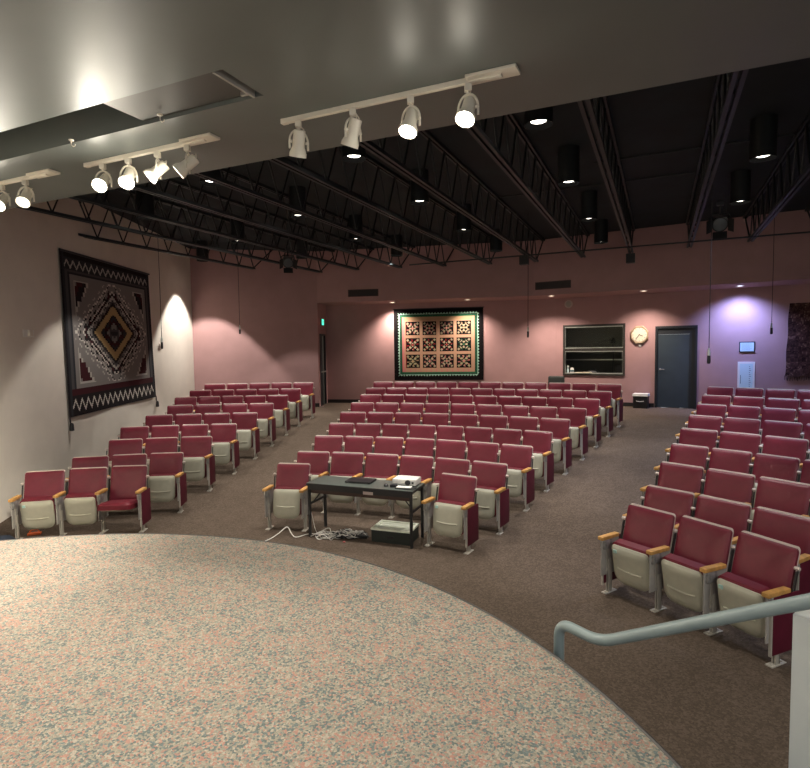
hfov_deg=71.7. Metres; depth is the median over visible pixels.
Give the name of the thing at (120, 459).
seat
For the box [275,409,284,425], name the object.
seat cushion
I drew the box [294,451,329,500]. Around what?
seat
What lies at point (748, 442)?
seat
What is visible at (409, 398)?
seat
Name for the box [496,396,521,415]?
seat
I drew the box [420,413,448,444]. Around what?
seat
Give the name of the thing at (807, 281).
ceiling
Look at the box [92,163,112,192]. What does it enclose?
track spotlight
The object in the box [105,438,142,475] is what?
seat
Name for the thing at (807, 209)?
joist
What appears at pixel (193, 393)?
seat
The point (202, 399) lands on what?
seat
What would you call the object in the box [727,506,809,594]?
seat
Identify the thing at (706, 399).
seat
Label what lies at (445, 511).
seat cushion
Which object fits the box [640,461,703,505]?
seat
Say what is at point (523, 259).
ceiling speaker
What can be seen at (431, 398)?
seat
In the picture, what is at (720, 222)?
lamp
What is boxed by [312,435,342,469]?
seat
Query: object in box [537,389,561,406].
seat
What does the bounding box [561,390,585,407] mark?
seat
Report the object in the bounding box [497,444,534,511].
seat
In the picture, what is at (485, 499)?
seat cushion
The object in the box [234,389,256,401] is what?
seat
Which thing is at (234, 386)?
seat
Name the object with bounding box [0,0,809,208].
ceiling
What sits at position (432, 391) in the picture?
seat
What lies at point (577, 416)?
seat
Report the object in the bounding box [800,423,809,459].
seat
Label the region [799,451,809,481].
seat
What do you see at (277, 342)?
wall
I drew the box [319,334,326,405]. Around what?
door
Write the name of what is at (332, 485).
folding table
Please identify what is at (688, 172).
conduit
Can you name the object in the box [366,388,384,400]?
seat
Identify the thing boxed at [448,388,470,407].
seat
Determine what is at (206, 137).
track
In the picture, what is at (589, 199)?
recessed light
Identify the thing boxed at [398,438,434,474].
seat
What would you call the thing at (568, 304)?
wall speaker
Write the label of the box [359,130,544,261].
joist
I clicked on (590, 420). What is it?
seat cushion
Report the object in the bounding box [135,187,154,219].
recessed light
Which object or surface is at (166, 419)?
seat
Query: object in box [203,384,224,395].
seat
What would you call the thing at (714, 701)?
floor
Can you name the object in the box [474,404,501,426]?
seat
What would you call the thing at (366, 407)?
seat
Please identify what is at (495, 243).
recessed light
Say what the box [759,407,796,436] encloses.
seat
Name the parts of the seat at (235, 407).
backrest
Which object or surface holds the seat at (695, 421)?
on the floor
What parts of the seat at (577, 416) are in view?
backrest, panel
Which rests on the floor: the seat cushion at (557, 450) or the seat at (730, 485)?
the seat at (730, 485)
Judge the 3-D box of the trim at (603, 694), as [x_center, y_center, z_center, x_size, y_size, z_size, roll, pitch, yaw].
[-2.424,1.411,3.084,7.068,0.032,3.534,-1,3,0]
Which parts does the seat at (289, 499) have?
armrest, leg, backrest, armrest, leg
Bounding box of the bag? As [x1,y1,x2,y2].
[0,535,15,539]
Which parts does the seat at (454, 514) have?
armrest, leg, backrest, armrest, panel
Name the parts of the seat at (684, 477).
backrest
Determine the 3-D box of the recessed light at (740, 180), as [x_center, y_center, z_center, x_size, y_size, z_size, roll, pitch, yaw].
[5.768,-3.378,9.631,0.310,0.520,0.310,-1,3,0]
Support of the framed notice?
attached to the wall at (737, 315)
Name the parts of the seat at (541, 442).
backrest, armrest, panel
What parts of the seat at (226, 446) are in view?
backrest, panel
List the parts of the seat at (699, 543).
armrest, leg, foot plate, backrest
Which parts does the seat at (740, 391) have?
backrest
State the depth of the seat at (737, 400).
10.02 m
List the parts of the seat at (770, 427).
backrest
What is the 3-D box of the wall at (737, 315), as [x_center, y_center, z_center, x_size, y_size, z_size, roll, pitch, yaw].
[7.906,-0.777,14.916,7.735,3.570,0.120,1,4,31]
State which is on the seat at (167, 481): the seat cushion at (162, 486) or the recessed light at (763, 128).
the seat cushion at (162, 486)
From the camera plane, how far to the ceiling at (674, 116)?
9.48 m
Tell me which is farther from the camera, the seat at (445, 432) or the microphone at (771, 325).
the microphone at (771, 325)
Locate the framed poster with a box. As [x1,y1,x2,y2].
[737,362,754,387]
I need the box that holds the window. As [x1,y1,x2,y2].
[563,323,624,375]
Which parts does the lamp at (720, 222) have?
barn door, barn door, barn door, barn door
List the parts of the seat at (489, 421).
backrest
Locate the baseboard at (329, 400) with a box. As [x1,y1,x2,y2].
[310,399,653,406]
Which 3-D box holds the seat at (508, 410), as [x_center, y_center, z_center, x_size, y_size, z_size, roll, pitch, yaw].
[2.097,0.900,11.001,0.565,0.922,0.484,1,4,28]
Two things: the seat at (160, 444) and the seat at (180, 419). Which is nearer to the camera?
the seat at (160, 444)
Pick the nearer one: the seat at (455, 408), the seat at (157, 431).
the seat at (157, 431)
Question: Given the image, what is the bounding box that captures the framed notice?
[739,342,754,351]
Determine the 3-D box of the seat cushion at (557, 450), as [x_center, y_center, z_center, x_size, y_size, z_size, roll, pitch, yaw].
[2.533,1.132,9.768,0.447,0.407,0.148,2,4,34]
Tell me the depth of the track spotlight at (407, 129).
3.67 m
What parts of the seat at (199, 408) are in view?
backrest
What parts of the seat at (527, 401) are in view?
backrest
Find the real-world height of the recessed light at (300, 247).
0.520 m
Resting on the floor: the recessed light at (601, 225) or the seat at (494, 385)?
the seat at (494, 385)
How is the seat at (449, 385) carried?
on the floor
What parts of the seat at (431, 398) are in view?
backrest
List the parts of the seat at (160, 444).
backrest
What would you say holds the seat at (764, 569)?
on the floor
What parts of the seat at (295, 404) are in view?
backrest, panel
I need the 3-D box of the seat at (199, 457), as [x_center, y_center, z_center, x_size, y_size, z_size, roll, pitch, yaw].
[-3.708,1.409,9.828,0.656,0.922,0.484,-1,3,-3]
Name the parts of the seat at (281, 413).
backrest, panel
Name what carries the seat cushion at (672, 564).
on the seat at (699, 543)
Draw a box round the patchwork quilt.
[393,307,483,379]
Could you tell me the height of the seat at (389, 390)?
0.922 m
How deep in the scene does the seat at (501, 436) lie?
9.54 m
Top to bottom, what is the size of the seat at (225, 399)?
0.922 m
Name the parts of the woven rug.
hanging rod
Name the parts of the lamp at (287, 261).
barn door, barn door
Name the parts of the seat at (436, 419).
backrest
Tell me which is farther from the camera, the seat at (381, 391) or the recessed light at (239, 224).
the seat at (381, 391)
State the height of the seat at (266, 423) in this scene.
0.922 m
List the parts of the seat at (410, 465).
leg, backrest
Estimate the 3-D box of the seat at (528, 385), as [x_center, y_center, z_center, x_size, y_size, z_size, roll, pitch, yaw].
[3.012,0.435,13.204,0.566,0.922,0.484,1,4,27]
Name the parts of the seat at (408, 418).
backrest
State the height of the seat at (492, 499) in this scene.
0.922 m
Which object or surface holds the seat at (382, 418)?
on the floor
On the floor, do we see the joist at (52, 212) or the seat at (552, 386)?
the seat at (552, 386)
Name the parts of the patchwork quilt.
hanging rod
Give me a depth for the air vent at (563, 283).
15.27 m
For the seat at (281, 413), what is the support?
on the floor
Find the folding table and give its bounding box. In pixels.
[306,476,424,548]
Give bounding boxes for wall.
[0,198,194,522]
[190,249,318,402]
[316,210,809,302]
[317,303,327,405]
[326,299,556,398]
[556,284,809,408]
[566,351,622,372]
[789,609,809,767]
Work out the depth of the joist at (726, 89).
6.83 m
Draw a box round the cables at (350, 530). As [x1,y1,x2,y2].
[312,528,365,539]
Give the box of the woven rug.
[58,248,158,430]
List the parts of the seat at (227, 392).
backrest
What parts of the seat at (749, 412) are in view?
backrest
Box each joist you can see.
[16,188,334,272]
[69,178,373,269]
[78,201,272,269]
[132,168,414,267]
[192,157,457,266]
[269,146,495,264]
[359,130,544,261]
[465,113,589,257]
[577,96,634,252]
[686,69,748,247]
[743,111,809,241]
[805,205,809,217]
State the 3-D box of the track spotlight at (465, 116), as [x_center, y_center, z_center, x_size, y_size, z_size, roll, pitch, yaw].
[0.389,-1.752,3.518,0.154,0.268,0.175,-1,3,0]
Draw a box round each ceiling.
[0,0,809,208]
[79,58,809,250]
[321,279,809,304]
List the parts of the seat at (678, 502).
backrest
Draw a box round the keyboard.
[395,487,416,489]
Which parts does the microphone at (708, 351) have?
cord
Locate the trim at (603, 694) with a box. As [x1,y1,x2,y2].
[0,533,682,767]
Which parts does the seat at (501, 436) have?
backrest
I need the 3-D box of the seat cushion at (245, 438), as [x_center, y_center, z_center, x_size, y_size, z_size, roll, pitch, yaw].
[-3.320,1.112,11.400,0.437,0.407,0.148,-1,3,0]
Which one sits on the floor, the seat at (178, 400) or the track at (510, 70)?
the seat at (178, 400)
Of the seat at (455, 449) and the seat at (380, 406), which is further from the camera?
the seat at (380, 406)
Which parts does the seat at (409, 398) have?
backrest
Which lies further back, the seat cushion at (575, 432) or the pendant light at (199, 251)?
the pendant light at (199, 251)
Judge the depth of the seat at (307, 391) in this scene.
14.55 m
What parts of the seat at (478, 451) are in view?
backrest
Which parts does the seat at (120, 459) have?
backrest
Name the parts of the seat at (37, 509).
armrest, leg, backrest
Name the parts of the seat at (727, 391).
backrest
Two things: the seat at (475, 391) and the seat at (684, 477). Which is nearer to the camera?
the seat at (684, 477)
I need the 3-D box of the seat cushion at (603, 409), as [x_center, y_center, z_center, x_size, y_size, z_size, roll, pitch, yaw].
[3.983,0.668,11.657,0.407,0.407,0.148,2,4,34]
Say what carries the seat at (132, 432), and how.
on the floor
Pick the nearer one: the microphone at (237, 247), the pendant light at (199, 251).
the microphone at (237, 247)
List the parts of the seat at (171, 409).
backrest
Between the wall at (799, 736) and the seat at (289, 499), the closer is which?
the wall at (799, 736)
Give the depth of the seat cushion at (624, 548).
5.62 m
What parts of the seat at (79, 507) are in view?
armrest, leg, backrest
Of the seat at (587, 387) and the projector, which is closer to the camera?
the projector
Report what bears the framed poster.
attached to the wall at (737, 315)
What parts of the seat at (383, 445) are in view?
backrest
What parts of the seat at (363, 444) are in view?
backrest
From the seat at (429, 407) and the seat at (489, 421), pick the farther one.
the seat at (429, 407)
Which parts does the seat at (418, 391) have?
backrest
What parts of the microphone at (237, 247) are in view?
cord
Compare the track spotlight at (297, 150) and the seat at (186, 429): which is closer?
the track spotlight at (297, 150)
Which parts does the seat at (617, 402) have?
backrest, panel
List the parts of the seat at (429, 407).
backrest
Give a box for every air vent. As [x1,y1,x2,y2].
[348,289,377,296]
[535,280,570,289]
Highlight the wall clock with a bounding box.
[631,326,647,343]
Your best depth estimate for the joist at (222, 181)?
9.61 m
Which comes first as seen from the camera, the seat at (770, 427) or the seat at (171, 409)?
the seat at (770, 427)
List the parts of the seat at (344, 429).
backrest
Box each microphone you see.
[156,207,162,348]
[237,247,240,333]
[707,166,712,363]
[770,204,774,333]
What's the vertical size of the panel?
0.055 m
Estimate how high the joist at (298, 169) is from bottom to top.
0.739 m
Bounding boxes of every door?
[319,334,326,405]
[654,325,697,408]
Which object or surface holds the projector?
on the folding table
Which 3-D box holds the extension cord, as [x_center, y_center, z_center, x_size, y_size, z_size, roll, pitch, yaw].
[-1.650,2.070,7.738,0.874,0.106,0.310,-2,4,-24]
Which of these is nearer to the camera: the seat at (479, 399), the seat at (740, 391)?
the seat at (740, 391)
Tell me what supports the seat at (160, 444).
on the floor
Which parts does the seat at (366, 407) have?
backrest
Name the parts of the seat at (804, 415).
backrest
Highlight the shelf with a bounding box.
[566,359,622,359]
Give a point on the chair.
(551, 379)
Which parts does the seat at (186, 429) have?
backrest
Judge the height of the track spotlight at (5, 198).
0.262 m
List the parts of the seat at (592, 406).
backrest, panel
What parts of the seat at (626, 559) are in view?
armrest, leg, foot plate, panel, backrest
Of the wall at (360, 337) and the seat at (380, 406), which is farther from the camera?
the wall at (360, 337)
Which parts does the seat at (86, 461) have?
backrest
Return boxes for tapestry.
[784,302,809,380]
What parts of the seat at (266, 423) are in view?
backrest, panel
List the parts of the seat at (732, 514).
backrest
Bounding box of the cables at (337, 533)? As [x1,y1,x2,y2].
[313,528,368,539]
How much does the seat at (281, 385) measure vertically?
0.922 m
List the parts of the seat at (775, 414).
backrest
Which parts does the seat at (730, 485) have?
backrest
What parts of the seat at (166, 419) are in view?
backrest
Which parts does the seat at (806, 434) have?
backrest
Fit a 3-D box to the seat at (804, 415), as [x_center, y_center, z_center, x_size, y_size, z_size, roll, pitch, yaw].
[6.172,0.880,8.553,0.484,0.922,0.512,-3,4,-37]
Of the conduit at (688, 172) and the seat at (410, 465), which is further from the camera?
the conduit at (688, 172)
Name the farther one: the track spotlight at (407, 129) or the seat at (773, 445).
the seat at (773, 445)
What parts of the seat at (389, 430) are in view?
backrest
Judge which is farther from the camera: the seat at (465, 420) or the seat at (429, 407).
the seat at (429, 407)
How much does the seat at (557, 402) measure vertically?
0.922 m
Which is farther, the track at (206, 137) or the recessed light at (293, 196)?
the recessed light at (293, 196)
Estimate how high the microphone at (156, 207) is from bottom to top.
2.878 m
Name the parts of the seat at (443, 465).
armrest, backrest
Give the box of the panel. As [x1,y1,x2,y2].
[104,70,254,120]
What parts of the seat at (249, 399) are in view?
backrest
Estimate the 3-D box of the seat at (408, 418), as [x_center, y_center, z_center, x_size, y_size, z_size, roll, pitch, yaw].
[-0.021,1.044,11.026,0.587,0.922,0.484,0,4,17]
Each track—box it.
[0,169,60,184]
[83,132,219,167]
[280,63,519,124]
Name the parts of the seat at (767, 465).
backrest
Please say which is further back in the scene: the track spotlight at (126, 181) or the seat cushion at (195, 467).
the seat cushion at (195, 467)
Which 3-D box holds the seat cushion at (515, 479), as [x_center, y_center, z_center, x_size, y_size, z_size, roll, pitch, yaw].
[1.599,1.465,8.488,0.430,0.407,0.148,2,4,33]
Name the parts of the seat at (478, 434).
backrest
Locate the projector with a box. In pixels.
[393,475,420,486]
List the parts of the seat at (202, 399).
backrest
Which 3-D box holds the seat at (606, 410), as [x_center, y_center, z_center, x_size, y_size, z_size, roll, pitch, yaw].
[4.008,0.620,11.692,0.584,0.922,0.484,2,4,34]
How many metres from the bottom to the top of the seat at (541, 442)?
0.922 m
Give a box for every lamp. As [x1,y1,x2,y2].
[279,239,296,272]
[706,190,733,238]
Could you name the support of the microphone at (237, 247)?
hanging from the ceiling at (674, 116)
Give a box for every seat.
[8,469,65,538]
[53,467,107,535]
[64,455,108,520]
[95,465,150,533]
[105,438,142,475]
[107,453,146,514]
[117,426,148,453]
[142,437,177,474]
[143,414,172,437]
[143,425,178,452]
[146,452,186,512]
[165,405,192,424]
[172,397,196,409]
[172,413,201,442]
[178,424,207,451]
[178,436,215,491]
[188,390,210,402]
[193,396,219,413]
[193,404,220,423]
[201,413,229,435]
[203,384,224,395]
[208,423,239,474]
[213,389,233,409]
[220,396,242,412]
[220,403,246,422]
[227,383,247,394]
[229,412,259,458]
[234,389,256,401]
[243,395,265,411]
[247,403,275,446]
[248,383,269,394]
[258,389,278,400]
[262,463,311,531]
[265,395,289,435]
[270,382,291,393]
[278,388,302,426]
[293,382,314,417]
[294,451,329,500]
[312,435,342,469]
[318,452,363,512]
[326,423,353,451]
[338,412,365,430]
[342,436,372,472]
[348,402,373,422]
[353,423,380,441]
[353,453,398,515]
[358,394,380,408]
[364,436,403,464]
[365,412,392,436]
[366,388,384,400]
[372,382,392,393]
[373,402,398,417]
[373,423,407,447]
[381,394,403,411]
[382,388,405,400]
[386,455,433,518]
[392,381,413,393]
[392,412,420,437]
[393,403,423,422]
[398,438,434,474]
[399,394,426,411]
[403,424,435,453]
[404,388,426,402]
[414,381,434,395]
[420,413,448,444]
[420,457,469,499]
[421,403,448,424]
[421,473,478,554]
[423,395,449,413]
[426,388,448,402]
[433,439,466,481]
[434,425,463,460]
[435,382,456,395]
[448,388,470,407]
[448,404,474,420]
[448,414,477,437]
[449,395,472,410]
[456,382,478,394]
[462,427,491,459]
[465,441,498,475]
[468,460,508,534]
[470,388,492,403]
[472,395,496,411]
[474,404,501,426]
[477,415,507,442]
[480,382,500,394]
[491,428,521,460]
[492,389,514,402]
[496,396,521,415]
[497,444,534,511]
[500,382,523,394]
[501,405,528,428]
[506,416,537,443]
[514,389,537,405]
[520,430,553,491]
[521,396,546,416]
[523,382,546,395]
[528,406,556,427]
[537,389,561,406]
[537,418,571,474]
[546,383,570,396]
[546,397,572,414]
[556,407,587,460]
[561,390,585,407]
[570,383,595,397]
[572,398,600,447]
[586,391,612,436]
[595,384,622,426]
[598,503,675,593]
[622,485,694,552]
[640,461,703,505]
[646,515,733,612]
[654,443,708,484]
[665,427,717,461]
[673,494,751,553]
[675,415,722,442]
[685,404,726,427]
[691,395,730,414]
[693,468,755,515]
[698,386,733,403]
[700,530,800,668]
[703,448,751,493]
[708,431,760,468]
[717,417,760,447]
[722,405,759,429]
[726,396,764,416]
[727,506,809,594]
[731,387,763,403]
[745,476,809,531]
[749,453,799,507]
[751,435,808,473]
[759,398,799,418]
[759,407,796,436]
[759,420,802,452]
[762,388,794,405]
[794,390,809,409]
[794,410,809,438]
[796,399,809,421]
[797,459,809,483]
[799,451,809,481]
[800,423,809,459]
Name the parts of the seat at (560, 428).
backrest, panel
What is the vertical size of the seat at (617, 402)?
0.922 m
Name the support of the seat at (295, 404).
on the floor
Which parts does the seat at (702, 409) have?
backrest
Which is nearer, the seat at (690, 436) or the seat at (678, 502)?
the seat at (678, 502)
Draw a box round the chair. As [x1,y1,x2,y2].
[548,376,564,385]
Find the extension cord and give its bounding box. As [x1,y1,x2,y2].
[265,527,314,540]
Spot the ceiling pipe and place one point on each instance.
(806, 231)
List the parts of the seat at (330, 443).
backrest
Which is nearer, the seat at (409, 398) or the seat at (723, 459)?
the seat at (723, 459)
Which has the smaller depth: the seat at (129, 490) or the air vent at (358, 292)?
the seat at (129, 490)
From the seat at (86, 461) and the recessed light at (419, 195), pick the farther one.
the recessed light at (419, 195)
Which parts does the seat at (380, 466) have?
leg, backrest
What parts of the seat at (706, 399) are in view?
backrest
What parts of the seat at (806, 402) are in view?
backrest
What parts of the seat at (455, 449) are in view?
backrest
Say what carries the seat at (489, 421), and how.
on the floor
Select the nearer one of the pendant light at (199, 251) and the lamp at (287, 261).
the lamp at (287, 261)
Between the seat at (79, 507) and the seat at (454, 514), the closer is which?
the seat at (454, 514)
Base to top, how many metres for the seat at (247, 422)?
0.922 m
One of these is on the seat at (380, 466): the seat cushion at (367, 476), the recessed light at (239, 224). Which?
the seat cushion at (367, 476)
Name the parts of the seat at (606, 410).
backrest, panel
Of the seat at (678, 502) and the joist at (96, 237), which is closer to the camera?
the seat at (678, 502)
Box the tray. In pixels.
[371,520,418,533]
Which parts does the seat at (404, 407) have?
backrest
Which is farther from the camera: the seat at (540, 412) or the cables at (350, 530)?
the seat at (540, 412)
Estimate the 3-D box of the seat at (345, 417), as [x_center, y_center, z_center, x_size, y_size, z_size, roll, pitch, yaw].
[-1.124,1.043,11.294,0.587,0.922,0.484,0,4,10]
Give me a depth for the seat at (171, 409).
12.19 m
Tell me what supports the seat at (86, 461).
on the floor
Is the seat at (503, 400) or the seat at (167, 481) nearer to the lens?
the seat at (167, 481)
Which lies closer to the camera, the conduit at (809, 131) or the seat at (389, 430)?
the conduit at (809, 131)
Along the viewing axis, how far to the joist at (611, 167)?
7.49 m
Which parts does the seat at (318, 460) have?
backrest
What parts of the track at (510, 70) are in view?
feed plate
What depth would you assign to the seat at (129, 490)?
8.23 m
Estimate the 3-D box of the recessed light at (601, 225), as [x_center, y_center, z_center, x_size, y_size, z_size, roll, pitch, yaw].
[4.608,-3.577,13.163,0.310,0.520,0.310,-1,3,0]
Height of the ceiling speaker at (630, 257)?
0.280 m
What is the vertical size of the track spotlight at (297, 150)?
0.266 m
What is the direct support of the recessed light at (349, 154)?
in the ceiling at (674, 116)
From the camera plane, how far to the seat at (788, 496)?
6.15 m
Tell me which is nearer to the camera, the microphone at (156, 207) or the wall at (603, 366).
the microphone at (156, 207)
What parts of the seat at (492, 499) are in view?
backrest, armrest, panel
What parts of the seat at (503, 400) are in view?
backrest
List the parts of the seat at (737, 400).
backrest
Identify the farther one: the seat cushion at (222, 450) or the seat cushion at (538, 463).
the seat cushion at (222, 450)
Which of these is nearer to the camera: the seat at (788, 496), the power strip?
the seat at (788, 496)
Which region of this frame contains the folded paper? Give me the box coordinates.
[396,485,411,487]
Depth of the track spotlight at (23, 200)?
5.32 m
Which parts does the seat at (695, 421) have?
backrest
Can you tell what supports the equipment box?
on the floor
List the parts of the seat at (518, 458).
backrest, armrest, panel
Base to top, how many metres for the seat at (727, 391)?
0.922 m
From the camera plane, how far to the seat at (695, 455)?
7.75 m
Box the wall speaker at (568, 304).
[565,300,572,307]
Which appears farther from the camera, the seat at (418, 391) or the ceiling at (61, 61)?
the seat at (418, 391)
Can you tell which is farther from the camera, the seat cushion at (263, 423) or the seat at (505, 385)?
the seat at (505, 385)
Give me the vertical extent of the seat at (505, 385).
0.922 m
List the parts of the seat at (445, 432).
backrest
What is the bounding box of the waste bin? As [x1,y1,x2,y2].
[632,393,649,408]
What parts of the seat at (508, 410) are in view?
backrest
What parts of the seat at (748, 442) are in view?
backrest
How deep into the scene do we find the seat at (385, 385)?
14.55 m
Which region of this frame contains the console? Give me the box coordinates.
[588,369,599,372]
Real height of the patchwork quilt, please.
2.249 m
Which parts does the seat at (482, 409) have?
backrest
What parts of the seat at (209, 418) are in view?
backrest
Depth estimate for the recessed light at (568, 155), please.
8.25 m
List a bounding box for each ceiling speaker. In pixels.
[519,253,528,265]
[626,251,634,263]
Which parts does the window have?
meeting rail, pane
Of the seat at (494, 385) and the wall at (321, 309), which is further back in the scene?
the wall at (321, 309)
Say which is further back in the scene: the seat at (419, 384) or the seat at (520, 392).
the seat at (419, 384)
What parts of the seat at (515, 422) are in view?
backrest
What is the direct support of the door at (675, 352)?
attached to the wall at (737, 315)
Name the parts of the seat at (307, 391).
backrest, panel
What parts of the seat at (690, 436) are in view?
backrest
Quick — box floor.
[0,403,791,767]
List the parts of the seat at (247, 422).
backrest, panel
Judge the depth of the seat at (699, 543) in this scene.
5.25 m
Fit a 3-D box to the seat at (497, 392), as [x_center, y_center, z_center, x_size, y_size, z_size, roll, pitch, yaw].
[2.183,0.582,12.725,0.535,0.922,0.484,1,4,25]
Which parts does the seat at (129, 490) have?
armrest, leg, backrest, armrest, panel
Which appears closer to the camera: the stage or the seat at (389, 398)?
the stage
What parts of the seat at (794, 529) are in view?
armrest, backrest, armrest, panel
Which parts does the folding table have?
leg, leg, rail, leg, leg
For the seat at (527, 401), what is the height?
0.922 m
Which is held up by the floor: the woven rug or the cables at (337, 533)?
the cables at (337, 533)
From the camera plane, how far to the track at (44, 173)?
5.25 m
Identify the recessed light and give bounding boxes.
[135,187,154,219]
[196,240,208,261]
[200,169,221,186]
[230,218,244,242]
[288,185,305,218]
[296,238,307,258]
[342,145,365,162]
[348,214,362,240]
[391,234,402,256]
[410,168,428,204]
[456,203,470,231]
[490,229,501,251]
[524,106,552,130]
[558,145,579,186]
[581,190,597,221]
[594,219,607,243]
[730,169,750,204]
[749,114,777,162]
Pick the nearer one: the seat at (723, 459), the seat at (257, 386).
the seat at (723, 459)
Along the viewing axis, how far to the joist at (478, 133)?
8.24 m
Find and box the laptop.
[345,477,376,483]
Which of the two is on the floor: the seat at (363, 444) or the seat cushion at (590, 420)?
the seat at (363, 444)
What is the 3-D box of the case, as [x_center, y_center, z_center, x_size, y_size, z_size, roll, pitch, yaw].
[-5.292,2.115,7.998,0.165,0.083,0.090,-2,4,-20]
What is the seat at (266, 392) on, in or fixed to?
on the floor
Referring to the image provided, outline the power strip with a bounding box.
[341,534,367,538]
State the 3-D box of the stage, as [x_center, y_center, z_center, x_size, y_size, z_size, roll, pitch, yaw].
[-2.421,1.583,0.465,7.024,0.050,8.740,-1,3,0]
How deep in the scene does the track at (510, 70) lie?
3.63 m
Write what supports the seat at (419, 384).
on the floor
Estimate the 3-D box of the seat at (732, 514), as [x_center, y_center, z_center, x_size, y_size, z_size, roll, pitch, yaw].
[3.206,1.693,5.886,0.484,0.922,0.596,-3,4,-34]
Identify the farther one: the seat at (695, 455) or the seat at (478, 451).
the seat at (478, 451)
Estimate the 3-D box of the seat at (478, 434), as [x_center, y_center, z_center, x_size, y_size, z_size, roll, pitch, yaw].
[1.184,1.232,9.692,0.538,0.922,0.484,1,4,27]
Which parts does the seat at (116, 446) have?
backrest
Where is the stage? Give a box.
[0,534,676,767]
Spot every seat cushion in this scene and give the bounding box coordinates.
[20,496,55,523]
[64,493,97,519]
[97,499,137,510]
[149,474,176,498]
[184,455,206,478]
[212,441,231,461]
[237,429,252,447]
[257,418,269,435]
[273,487,301,514]
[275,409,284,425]
[329,473,354,476]
[363,475,388,478]
[434,500,465,534]
[476,485,497,516]
[508,467,523,494]
[533,451,543,476]
[552,437,562,460]
[570,425,579,447]
[586,415,593,435]
[601,407,606,425]
[612,539,651,556]
[662,553,705,574]
[718,572,770,598]
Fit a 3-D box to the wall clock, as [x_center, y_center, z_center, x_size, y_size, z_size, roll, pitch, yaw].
[6.528,-1.371,15.596,0.453,0.490,0.065,1,4,31]
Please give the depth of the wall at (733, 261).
14.73 m
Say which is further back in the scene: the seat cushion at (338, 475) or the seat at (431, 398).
the seat at (431, 398)
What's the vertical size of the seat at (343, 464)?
0.922 m
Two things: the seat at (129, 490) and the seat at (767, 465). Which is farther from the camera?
the seat at (129, 490)
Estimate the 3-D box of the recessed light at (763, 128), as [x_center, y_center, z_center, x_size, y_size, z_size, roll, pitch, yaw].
[4.715,-3.226,7.368,0.310,0.520,0.310,-1,3,0]
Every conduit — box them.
[499,172,694,197]
[594,131,809,163]
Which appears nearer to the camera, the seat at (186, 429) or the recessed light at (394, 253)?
the seat at (186, 429)
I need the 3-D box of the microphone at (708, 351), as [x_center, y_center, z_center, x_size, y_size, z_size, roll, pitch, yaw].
[4.425,-1.908,8.103,0.050,3.228,0.050,-1,3,0]
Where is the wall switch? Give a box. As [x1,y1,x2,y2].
[23,329,33,336]
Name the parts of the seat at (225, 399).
backrest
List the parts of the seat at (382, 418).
backrest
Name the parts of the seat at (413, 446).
backrest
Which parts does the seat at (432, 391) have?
backrest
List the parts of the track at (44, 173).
feed plate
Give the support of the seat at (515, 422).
on the floor
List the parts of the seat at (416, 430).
backrest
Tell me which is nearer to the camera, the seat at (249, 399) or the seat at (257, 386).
the seat at (249, 399)
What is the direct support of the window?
attached to the wall at (737, 315)
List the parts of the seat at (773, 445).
backrest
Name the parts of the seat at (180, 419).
backrest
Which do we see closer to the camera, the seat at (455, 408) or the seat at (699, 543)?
the seat at (699, 543)
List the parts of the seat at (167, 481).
backrest, armrest, panel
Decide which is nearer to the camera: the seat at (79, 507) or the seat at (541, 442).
the seat at (79, 507)
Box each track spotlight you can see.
[0,185,10,210]
[15,180,34,207]
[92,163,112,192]
[118,158,137,189]
[143,151,168,183]
[172,145,198,178]
[288,120,308,157]
[341,108,361,148]
[398,95,420,138]
[455,83,478,127]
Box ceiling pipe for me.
[409,231,809,265]
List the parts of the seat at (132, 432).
backrest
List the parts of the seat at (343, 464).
armrest, backrest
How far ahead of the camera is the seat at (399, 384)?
14.45 m
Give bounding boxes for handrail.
[554,593,809,660]
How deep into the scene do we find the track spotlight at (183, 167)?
4.48 m
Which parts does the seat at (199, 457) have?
backrest, panel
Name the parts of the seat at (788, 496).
backrest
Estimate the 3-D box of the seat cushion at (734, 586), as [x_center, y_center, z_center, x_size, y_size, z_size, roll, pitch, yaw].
[2.892,1.858,4.752,0.179,0.410,0.430,-2,4,-24]
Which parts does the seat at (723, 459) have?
backrest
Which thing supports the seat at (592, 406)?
on the floor
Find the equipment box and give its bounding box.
[371,520,418,545]
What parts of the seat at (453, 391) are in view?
backrest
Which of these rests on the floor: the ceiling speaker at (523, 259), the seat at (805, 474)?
the seat at (805, 474)
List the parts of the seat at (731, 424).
backrest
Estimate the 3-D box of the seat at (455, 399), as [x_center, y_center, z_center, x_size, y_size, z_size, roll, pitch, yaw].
[1.177,0.721,12.287,0.545,0.922,0.484,1,4,21]
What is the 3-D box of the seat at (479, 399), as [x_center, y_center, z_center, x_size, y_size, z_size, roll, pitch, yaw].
[1.666,0.726,12.088,0.545,0.922,0.484,1,4,24]
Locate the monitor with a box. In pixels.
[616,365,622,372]
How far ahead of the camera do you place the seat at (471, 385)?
13.97 m
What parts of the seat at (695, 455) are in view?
backrest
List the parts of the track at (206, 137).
feed plate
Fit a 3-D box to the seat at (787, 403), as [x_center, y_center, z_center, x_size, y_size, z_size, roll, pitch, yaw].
[6.362,0.716,9.580,0.484,0.922,0.537,-4,5,-40]
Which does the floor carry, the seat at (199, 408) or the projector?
the seat at (199, 408)
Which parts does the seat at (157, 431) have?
backrest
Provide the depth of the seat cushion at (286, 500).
8.05 m
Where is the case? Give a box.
[27,529,41,535]
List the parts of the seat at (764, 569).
foot plate, leg, armrest, backrest, leg, foot plate, armrest, panel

